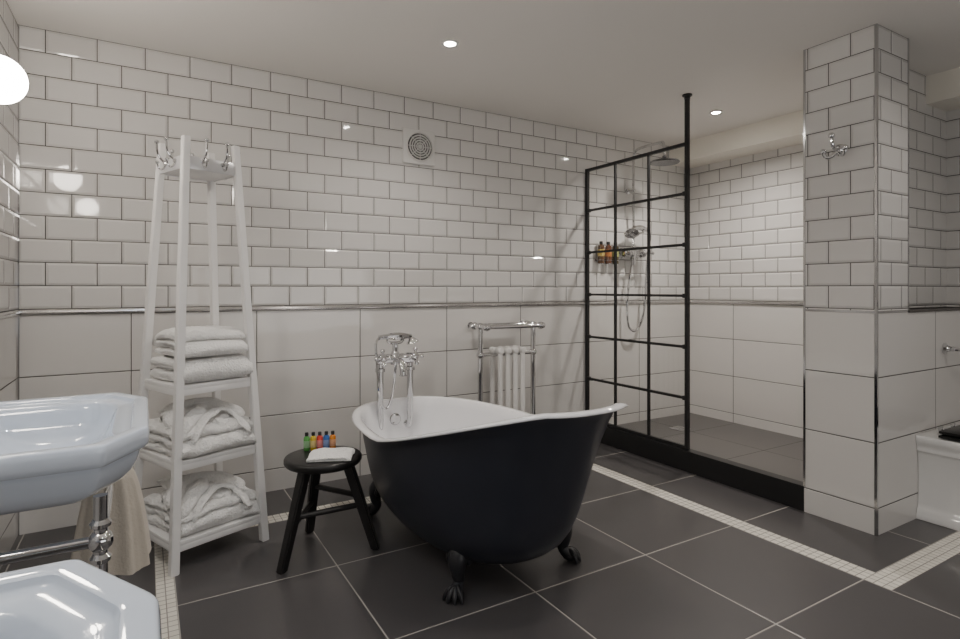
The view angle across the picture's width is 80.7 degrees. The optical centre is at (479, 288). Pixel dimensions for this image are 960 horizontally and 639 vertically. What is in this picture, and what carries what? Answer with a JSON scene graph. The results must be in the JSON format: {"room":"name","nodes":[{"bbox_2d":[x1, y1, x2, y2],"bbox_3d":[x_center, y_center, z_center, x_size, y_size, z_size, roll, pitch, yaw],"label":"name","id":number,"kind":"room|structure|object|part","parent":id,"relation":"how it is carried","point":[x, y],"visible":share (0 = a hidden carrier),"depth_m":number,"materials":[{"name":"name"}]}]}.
{"room":"bathroom","nodes":[
{"label":"bathroom","id":0,"kind":"room"},
{"bbox_2d":[0,0,17,568],"bbox_3d":[-0.933,-0.043,0.476,0.100,2.385,4.970,0,0,-31],"label":"wall","id":1,"kind":"structure","parent":0,"point":[8,24],"depth_m":2.46,"materials":[{"name":"tile"}]},
{"bbox_2d":[0,310,20,319],"bbox_3d":[-0.884,0.111,0.505,0.014,0.027,4.970,0,0,-31],"label":"trim","id":2,"kind":"structure","parent":1,"relation":"attached to","point":[3,315],"depth_m":2.43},
{"bbox_2d":[0,55,28,103],"bbox_3d":[-1.588,-0.688,1.849,0.174,0.156,0.156,0,0,-31],"label":"wall lamp","id":3,"kind":"object","parent":1,"relation":"attached to","point":[14,84],"visible":1,"depth_m":1.83,"materials":[{"name":"white glass"}]},
{"bbox_2d":[18,24,19,535],"bbox_3d":[-2.154,-0.043,2.637,0.006,2.385,0.006,0,0,-31],"label":"trim","id":4,"kind":"structure","parent":1,"relation":"attached to","point":[18,24],"depth_m":2.64,"materials":[{"name":"silver metal"}]},
{"bbox_2d":[20,25,683,534],"bbox_3d":[-0.171,-0.043,3.875,4.880,2.385,0.100,0,0,-31],"label":"wall","id":5,"kind":"structure","parent":0,"point":[335,214],"depth_m":3.36,"materials":[{"name":"tile"}]},
{"bbox_2d":[20,300,683,315],"bbox_3d":[-0.141,0.111,3.826,4.680,0.027,0.014,0,0,-31],"label":"trim","id":6,"kind":"structure","parent":5,"relation":"attached to","point":[446,305],"depth_m":3.34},
{"bbox_2d":[403,128,434,165],"bbox_3d":[-0.393,-0.920,3.662,0.224,0.224,0.037,0,0,-31],"label":"fan","id":7,"kind":"object","parent":5,"relation":"attached to","point":[418,145],"visible":1,"depth_m":3.65,"materials":[{"name":"white plastic"}]},
{"bbox_2d":[409,133,431,159],"bbox_3d":[-0.386,-0.920,3.651,0.176,0.176,0.009,0,0,-31],"label":"grille","id":8,"kind":"object","parent":7,"relation":"attached to","point":[420,144],"depth_m":3.65,"materials":[{"name":"plastic"}]},
{"bbox_2d":[619,141,679,331],"bbox_3d":[1.328,-0.394,4.416,0.310,1.488,0.496,0,0,-31],"label":"shower mixer","id":9,"kind":"object","parent":5,"relation":"attached to","point":[632,232],"visible":0.84,"depth_m":4.54,"materials":[{"name":"silver metal"}]},
{"bbox_3d":[1.204,-0.290,4.479,0.116,0.117,0.063,0,0,-31],"label":"cross handle","id":10,"kind":"part","parent":9,"relation":"part of","materials":[{"name":"silver metal"}]},
{"bbox_3d":[1.350,-0.290,4.566,0.116,0.117,0.063,0,0,-31],"label":"cross handle","id":11,"kind":"part","parent":9,"relation":"part of","materials":[{"name":"silver metal"}]},
{"bbox_3d":[1.014,-0.215,4.476,0.217,0.039,0.073,0,0,-31],"label":"holder","id":12,"kind":"object","parent":5,"relation":"attached to","visible":0},
{"bbox_2d":[598,241,604,262],"bbox_3d":[0.951,-0.287,4.433,0.054,0.174,0.054,0,0,-31],"label":"soap bottle","id":13,"kind":"object","parent":12,"relation":"in","point":[601,256],"visible":0.97,"depth_m":4.41,"materials":[{"name":"orange plastic"}]},
{"bbox_2d":[605,242,611,263],"bbox_3d":[1.016,-0.287,4.472,0.054,0.174,0.054,0,0,-31],"label":"soap bottle","id":14,"kind":"object","parent":12,"relation":"in","point":[608,255],"visible":0.94,"depth_m":4.45,"materials":[{"name":"orange plastic"}]},
{"bbox_2d":[612,246,618,263],"bbox_3d":[1.081,-0.287,4.511,0.054,0.174,0.054,0,0,-31],"label":"soap bottle","id":15,"kind":"object","parent":12,"relation":"in","point":[612,246],"visible":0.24,"depth_m":4.49,"materials":[{"name":"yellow plastic"}]},
{"bbox_2d":[0,443,959,638],"bbox_3d":[1.123,1.150,1.695,4.680,0.001,4.970,0,0,-31],"label":"floor","id":16,"kind":"structure","parent":0,"point":[667,552],"depth_m":2.25,"materials":[{"name":"tile"}]},
{"bbox_2d":[0,483,118,577],"bbox_3d":[-1.004,0.763,1.155,0.465,0.773,0.580,0,0,-31],"label":"stand","id":17,"kind":"object","parent":16,"relation":"on","point":[100,540],"visible":0.46,"depth_m":1.02,"materials":[{"name":"silver metal"}]},
{"bbox_3d":[-0.882,0.460,0.922,0.437,0.056,0.056,0,0,-31],"label":"rail","id":18,"kind":"part","parent":17,"relation":"part of","materials":[{"name":"silver metal"}]},
{"bbox_2d":[0,392,148,514],"bbox_3d":[-0.983,0.287,1.167,0.517,0.243,0.612,0,0,-31],"label":"washbasin","id":19,"kind":"object","parent":17,"relation":"on","point":[62,450],"visible":1,"depth_m":1.11,"materials":[{"name":"ceramic"}]},
{"bbox_3d":[-0.694,0.763,1.033,0.056,0.773,0.055,0,0,-31],"label":"leg","id":20,"kind":"part","parent":17,"relation":"part of","materials":[{"name":"silver metal"}]},
{"bbox_3d":[-0.828,0.460,1.259,0.019,0.019,0.524,0,0,-31],"label":"rail","id":21,"kind":"part","parent":17,"relation":"part of","materials":[{"name":"silver metal"}]},
{"bbox_2d":[70,467,150,574],"bbox_3d":[-0.909,0.559,1.396,0.170,0.251,0.152,0,0,-31],"label":"hand towel","id":22,"kind":"object","parent":17,"relation":"hanging from","point":[130,549],"visible":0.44,"depth_m":1.35,"materials":[{"name":"beige fabric"}]},
{"bbox_2d":[133,135,268,577],"bbox_3d":[-1.268,0.250,2.550,0.433,1.800,0.433,0,0,37],"label":"towel stand","id":23,"kind":"object","parent":16,"relation":"on","point":[186,166],"visible":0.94,"depth_m":2.50,"materials":[{"name":"white paint"}]},
{"bbox_3d":[-1.487,0.250,2.520,0.167,1.800,0.043,0,0,-8],"label":"leg","id":24,"kind":"part","parent":23,"relation":"part of","materials":[{"name":"white paint"}]},
{"bbox_3d":[-1.341,-0.540,2.454,0.208,0.056,0.004,0,0,37],"label":"hook plate","id":25,"kind":"part","parent":23,"relation":"part of","materials":[{"name":"silver metal"}]},
{"bbox_3d":[-1.239,0.250,2.331,0.043,1.800,0.167,0,0,-8],"label":"leg","id":26,"kind":"part","parent":23,"relation":"part of","materials":[{"name":"white paint"}]},
{"bbox_3d":[-1.364,-0.540,2.623,0.004,0.056,0.208,0,0,37],"label":"hook plate","id":27,"kind":"part","parent":23,"relation":"part of","materials":[{"name":"white wood"}]},
{"bbox_2d":[139,443,254,470],"bbox_3d":[-1.268,0.726,2.550,0.368,0.042,0.368,0,0,37],"label":"shelf","id":28,"kind":"object","parent":23,"relation":"attached to","point":[164,460],"depth_m":2.41,"materials":[{"name":"white paint"}]},
{"bbox_2d":[145,375,249,395],"bbox_3d":[-1.268,0.421,2.550,0.337,0.042,0.337,0,0,37],"label":"shelf","id":29,"kind":"object","parent":23,"relation":"attached to","point":[173,388],"depth_m":2.43,"materials":[{"name":"white paint"}]},
{"bbox_2d":[150,354,249,383],"bbox_3d":[-1.253,0.343,2.538,0.342,0.109,0.314,0,0,37],"label":"folded towel","id":30,"kind":"object","parent":23,"relation":"on","point":[206,368],"visible":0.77,"depth_m":2.44,"materials":[{"name":"white fabric"}]},
{"bbox_2d":[152,325,249,357],"bbox_3d":[-1.260,0.228,2.548,0.352,0.126,0.311,0,0,39],"label":"folded towel","id":31,"kind":"object","parent":30,"relation":"on","point":[201,340],"visible":0.87,"depth_m":2.45,"materials":[{"name":"white fabric"}]},
{"bbox_2d":[144,469,259,539],"bbox_3d":[-1.267,0.931,2.545,0.429,0.185,0.384,0,0,37],"label":"towels","id":32,"kind":"object","parent":23,"relation":"on","point":[211,499],"visible":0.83,"depth_m":2.45,"materials":[{"name":"white fabric"}]},
{"bbox_2d":[145,398,258,458],"bbox_3d":[-1.270,0.602,2.550,0.433,0.202,0.385,0,0,37],"label":"towels","id":33,"kind":"object","parent":23,"relation":"on","point":[209,425],"visible":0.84,"depth_m":2.44,"materials":[{"name":"white fabric"}]},
{"bbox_2d":[148,512,259,551],"bbox_3d":[-1.268,1.046,2.550,0.400,0.042,0.400,0,0,37],"label":"shelf","id":34,"kind":"object","parent":23,"relation":"attached to","point":[158,537],"depth_m":2.39,"materials":[{"name":"white paint"}]},
{"bbox_3d":[-1.172,-0.540,2.477,0.004,0.056,0.208,0,0,37],"label":"hook plate","id":35,"kind":"part","parent":23,"relation":"part of","materials":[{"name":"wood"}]},
{"bbox_3d":[-1.298,0.250,2.768,0.043,1.800,0.167,0,0,-8],"label":"leg","id":36,"kind":"part","parent":23,"relation":"part of","materials":[{"name":"white paint"}]},
{"bbox_3d":[-1.049,0.250,2.579,0.167,1.800,0.043,0,0,-8],"label":"leg","id":37,"kind":"part","parent":23,"relation":"part of","materials":[{"name":"white paint"}]},
{"bbox_2d":[276,445,379,574],"bbox_3d":[-0.707,0.940,2.520,0.444,0.420,0.405,0,0,-31],"label":"stool","id":38,"kind":"object","parent":16,"relation":"on","point":[310,473],"visible":0.73,"depth_m":2.42,"materials":[{"name":"black wood"}]},
{"bbox_3d":[-0.773,0.958,2.345,0.045,0.384,0.161,0,0,30],"label":"leg","id":39,"kind":"part","parent":38,"relation":"part of","materials":[{"name":"black wood"}]},
{"bbox_2d":[303,432,309,450],"bbox_3d":[-0.783,0.689,2.553,0.028,0.081,0.028,0,0,-31],"label":"toiletry bottle","id":40,"kind":"object","parent":38,"relation":"on","point":[306,443],"visible":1,"depth_m":2.54,"materials":[{"name":"plastic"}]},
{"bbox_2d":[310,432,315,450],"bbox_3d":[-0.756,0.689,2.560,0.028,0.081,0.028,0,0,-31],"label":"toiletry bottle","id":41,"kind":"object","parent":38,"relation":"on","point":[313,437],"visible":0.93,"depth_m":2.55,"materials":[{"name":"plastic"}]},
{"bbox_3d":[-0.774,0.958,2.624,0.046,0.384,0.158,0,0,-31],"label":"leg","id":42,"kind":"part","parent":38,"relation":"part of","materials":[{"name":"black wood"}]},
{"bbox_2d":[317,431,322,448],"bbox_3d":[-0.728,0.689,2.568,0.028,0.081,0.028,0,0,-31],"label":"toiletry bottle","id":43,"kind":"object","parent":38,"relation":"on","point":[319,437],"visible":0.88,"depth_m":2.56,"materials":[{"name":"plastic"}]},
{"bbox_3d":[-0.690,0.749,2.488,0.332,0.037,0.332,0,0,-31],"label":"seat","id":44,"kind":"part","parent":38,"relation":"part of","materials":[{"name":"black wood"}]},
{"bbox_2d":[323,431,328,447],"bbox_3d":[-0.701,0.689,2.575,0.028,0.081,0.028,0,0,-31],"label":"toiletry bottle","id":45,"kind":"object","parent":38,"relation":"on","point":[326,436],"visible":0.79,"depth_m":2.56,"materials":[{"name":"plastic"}]},
{"bbox_2d":[306,447,354,462],"bbox_3d":[-0.644,0.715,2.453,0.192,0.028,0.157,0,0,-7],"label":"flannel","id":46,"kind":"object","parent":38,"relation":"on","point":[327,454],"visible":1,"depth_m":2.40,"materials":[{"name":"white fabric"}]},
{"bbox_2d":[330,431,335,447],"bbox_3d":[-0.673,0.689,2.582,0.028,0.081,0.028,0,0,-31],"label":"toiletry bottle","id":47,"kind":"object","parent":38,"relation":"on","point":[332,436],"visible":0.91,"depth_m":2.57,"materials":[{"name":"plastic"}]},
{"bbox_3d":[-0.524,0.958,2.496,0.162,0.384,0.045,0,0,-3],"label":"leg","id":48,"kind":"part","parent":38,"relation":"part of","materials":[{"name":"black wood"}]},
{"bbox_2d":[352,396,628,605],"bbox_3d":[-0.056,0.770,2.525,0.865,0.759,1.684,0,0,-31],"label":"bathtub","id":49,"kind":"object","parent":16,"relation":"on","point":[477,481],"visible":0.98,"depth_m":2.01,"materials":[{"name":"paint"}]},
{"bbox_2d":[374,332,423,429],"bbox_3d":[-0.443,0.517,3.080,0.290,0.556,0.165,0,0,-31],"label":"mixer tap","id":50,"kind":"object","parent":49,"relation":"attached to","point":[395,358],"visible":0.98,"depth_m":3.10,"materials":[{"name":"silver metal"}]},
{"bbox_3d":[-0.525,0.369,3.031,0.100,0.099,0.076,0,0,-31],"label":"cross handle","id":51,"kind":"part","parent":50,"relation":"part of","materials":[{"name":"silver metal"}]},
{"bbox_3d":[-0.433,0.417,3.063,0.044,0.096,0.125,0,0,-31],"label":"spout","id":52,"kind":"part","parent":50,"relation":"part of","materials":[{"name":"silver metal"}]},
{"bbox_3d":[-0.361,0.369,3.128,0.100,0.099,0.076,0,0,-31],"label":"cross handle","id":53,"kind":"part","parent":50,"relation":"part of","materials":[{"name":"silver metal"}]},
{"bbox_2d":[467,320,545,414],"bbox_3d":[0.182,0.687,3.869,0.502,0.926,0.251,0,0,-31],"label":"towel radiator","id":54,"kind":"object","parent":16,"relation":"on","point":[507,351],"visible":0.7,"depth_m":3.82,"materials":[{"name":"silver metal"}]},
{"bbox_3d":[0.002,0.700,3.751,0.060,0.900,0.060,0,0,-31],"label":"post","id":55,"kind":"part","parent":54,"relation":"part of","materials":[{"name":"silver metal"}]},
{"bbox_3d":[0.372,0.700,3.970,0.060,0.900,0.060,0,0,-31],"label":"post","id":56,"kind":"part","parent":54,"relation":"part of","materials":[{"name":"silver metal"}]},
{"bbox_2d":[600,426,803,510],"bbox_3d":[1.266,1.085,3.673,0.065,0.130,1.713,0,0,-31],"label":"shower curb","id":57,"kind":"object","parent":16,"relation":"on","point":[774,487],"depth_m":3.38,"materials":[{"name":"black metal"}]},
{"bbox_2d":[585,93,691,449],"bbox_3d":[1.080,-0.107,3.986,0.060,2.253,0.984,0,0,-31],"label":"screen","id":58,"kind":"object","parent":57,"relation":"on","point":[686,193],"visible":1,"depth_m":3.86,"materials":[{"name":"black metal"}]},
{"bbox_3d":[0.835,0.043,4.398,0.024,1.952,0.024,0,0,-31],"label":"wall post","id":59,"kind":"part","parent":58,"relation":"part of","materials":[{"name":"black metal"}]},
{"bbox_3d":[1.316,-0.107,3.588,0.060,2.253,0.060,0,0,-31],"label":"ceiling post","id":60,"kind":"part","parent":58,"relation":"part of","materials":[{"name":"black metal"}]},
{"bbox_2d":[908,307,959,521],"bbox_3d":[2.467,0.630,3.103,0.930,1.040,0.180,0,0,-31],"label":"wall ledge","id":61,"kind":"object","parent":16,"relation":"on","point":[933,375],"visible":0.46,"depth_m":2.90,"materials":[{"name":"tile"}]},
{"bbox_2d":[942,343,959,353],"bbox_3d":[2.514,0.315,2.980,0.164,0.060,0.058,0,0,-5],"label":"flush lever","id":62,"kind":"object","parent":61,"relation":"attached to","point":[945,348],"visible":1,"depth_m":2.97,"materials":[{"name":"silver metal"}]},
{"bbox_2d":[916,423,959,530],"bbox_3d":[2.478,0.917,2.693,0.380,0.466,0.532,0,0,-31],"label":"toilet","id":63,"kind":"object","parent":16,"relation":"on","point":[938,450],"visible":1,"depth_m":2.76,"materials":[{"name":"ceramic"}]},
{"bbox_3d":[2.501,0.718,2.655,0.364,0.019,0.440,0,0,-31],"label":"seat","id":64,"kind":"part","parent":63,"relation":"part of","materials":[{"name":"white ceramic"}]},
{"bbox_3d":[2.499,0.696,2.657,0.356,0.023,0.435,0,0,-31],"label":"lid","id":65,"kind":"part","parent":63,"relation":"part of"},
{"bbox_3d":[-0.446,0.763,0.214,0.465,0.773,0.580,0,0,-31],"label":"stand","id":66,"kind":"object","parent":16,"relation":"on","visible":0},
{"bbox_2d":[0,559,161,638],"bbox_3d":[-0.422,0.287,0.229,0.517,0.243,0.612,0,0,-31],"label":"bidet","id":67,"kind":"object","parent":66,"relation":"on","point":[73,598],"visible":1,"depth_m":0.51,"materials":[{"name":"ceramic"}]},
{"bbox_2d":[6,0,959,145],"bbox_3d":[1.097,-1.275,1.738,4.880,0.080,5.070,0,0,-31],"label":"ceiling","id":68,"kind":"structure","parent":0,"point":[619,68],"depth_m":2.87,"materials":[{"name":"paint"}]},
{"bbox_2d":[441,39,458,47],"bbox_3d":[-0.151,-1.232,2.836,0.090,0.005,0.090,0,0,-31],"label":"recessed light","id":69,"kind":"object","parent":68,"relation":"in","point":[450,43],"visible":1,"depth_m":2.83,"materials":[{"name":"white plastic"}]},
{"bbox_2d":[709,110,722,114],"bbox_3d":[1.647,-1.232,3.941,0.090,0.005,0.090,0,0,-31],"label":"recessed light","id":70,"kind":"object","parent":68,"relation":"in","point":[714,112],"visible":1,"depth_m":3.94,"materials":[{"name":"white plastic"}]},
{"bbox_2d":[618,413,802,481],"bbox_3d":[1.799,1.125,3.989,1.175,0.050,1.713,0,0,-31],"label":"floor","id":71,"kind":"structure","parent":0,"point":[770,451],"depth_m":4.08,"materials":[{"name":"tile"}]},
{"bbox_2d":[670,426,690,430],"bbox_3d":[1.573,1.097,4.444,0.120,0.006,0.120,0,0,-31],"label":"shower drain","id":72,"kind":"object","parent":71,"relation":"on","point":[679,428],"visible":0.87,"depth_m":4.44,"materials":[{"name":"silver metal"}]},
{"bbox_2d":[690,109,959,437],"bbox_3d":[3.178,-0.043,2.914,0.100,2.385,4.970,0,0,-31],"label":"wall","id":73,"kind":"structure","parent":0,"point":[746,212],"depth_m":4.50,"materials":[{"name":"tile"}]},
{"bbox_2d":[669,110,802,167],"bbox_3d":[2.188,-1.154,4.220,0.270,0.162,1.713,0,0,-31],"label":"trim","id":74,"kind":"structure","parent":73,"relation":"attached to","point":[786,130],"depth_m":4.31,"materials":[{"name":"paint"}]},
{"bbox_2d":[690,300,802,305],"bbox_3d":[2.299,0.111,4.285,0.014,0.027,1.713,0,0,-31],"label":"trim","id":75,"kind":"structure","parent":73,"relation":"attached to","point":[691,301],"depth_m":4.51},
{"bbox_2d":[908,308,959,312],"bbox_3d":[2.515,0.110,3.022,0.930,0.015,0.008,0,0,-31],"label":"trim","id":76,"kind":"structure","parent":73,"relation":"attached to","point":[942,309],"depth_m":2.92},
{"bbox_2d":[926,67,959,111],"bbox_3d":[3.496,-1.154,2.015,0.270,0.162,3.100,0,0,-31],"label":"trim","id":77,"kind":"structure","parent":73,"relation":"attached to","point":[942,88],"depth_m":3.22,"materials":[{"name":"paint"}]},
{"bbox_2d":[804,25,907,534],"bbox_3d":[1.894,-0.043,2.854,0.310,2.385,0.337,0,0,-31],"label":"wall column","id":78,"kind":"structure","parent":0,"point":[839,488],"depth_m":2.73,"materials":[{"name":"tile"}]},
{"bbox_2d":[803,49,805,486],"bbox_3d":[1.677,-0.107,2.918,0.009,2.255,0.011,0,0,-31],"label":"trim","id":79,"kind":"structure","parent":78,"relation":"attached to","point":[804,51],"depth_m":2.92,"materials":[{"name":"silver metal"}]},
{"bbox_2d":[820,132,847,159],"bbox_3d":[1.724,-0.696,2.743,0.094,0.120,0.128,0,0,-31],"label":"robe hook","id":80,"kind":"object","parent":78,"relation":"attached to","point":[840,149],"visible":1,"depth_m":2.74,"materials":[{"name":"silver metal"}]},
{"bbox_2d":[805,309,873,312],"bbox_3d":[1.760,0.108,2.774,0.002,0.012,0.337,0,0,-31],"label":"trim","id":81,"kind":"structure","parent":78,"relation":"attached to","point":[817,310],"depth_m":2.76,"materials":[{"name":"silver metal"}]},
{"bbox_2d":[874,23,877,535],"bbox_3d":[1.848,-0.043,2.634,0.012,2.385,0.012,0,0,-31],"label":"trim","id":82,"kind":"structure","parent":78,"relation":"attached to","point":[875,25],"depth_m":2.63,"materials":[{"name":"silver metal"}]},
{"bbox_2d":[878,310,908,312],"bbox_3d":[1.981,0.108,2.708,0.310,0.012,0.002,0,0,-31],"label":"trim","id":83,"kind":"structure","parent":78,"relation":"attached to","point":[887,311],"depth_m":2.71,"materials":[{"name":"silver metal"}]},
{"bbox_2d":[908,38,908,310],"bbox_3d":[2.110,-0.562,2.789,0.011,1.345,0.011,0,0,-31],"label":"trim","id":84,"kind":"structure","parent":78,"relation":"attached to","point":[908,38],"depth_m":2.78,"materials":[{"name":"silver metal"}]},
{"bbox_2d":[909,69,946,308],"bbox_3d":[2.382,-0.043,3.248,0.930,2.385,0.157,0,0,-31],"label":"wall partition","id":85,"kind":"structure","parent":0,"point":[927,123],"depth_m":3.28,"materials":[{"name":"tile"}]}
]}

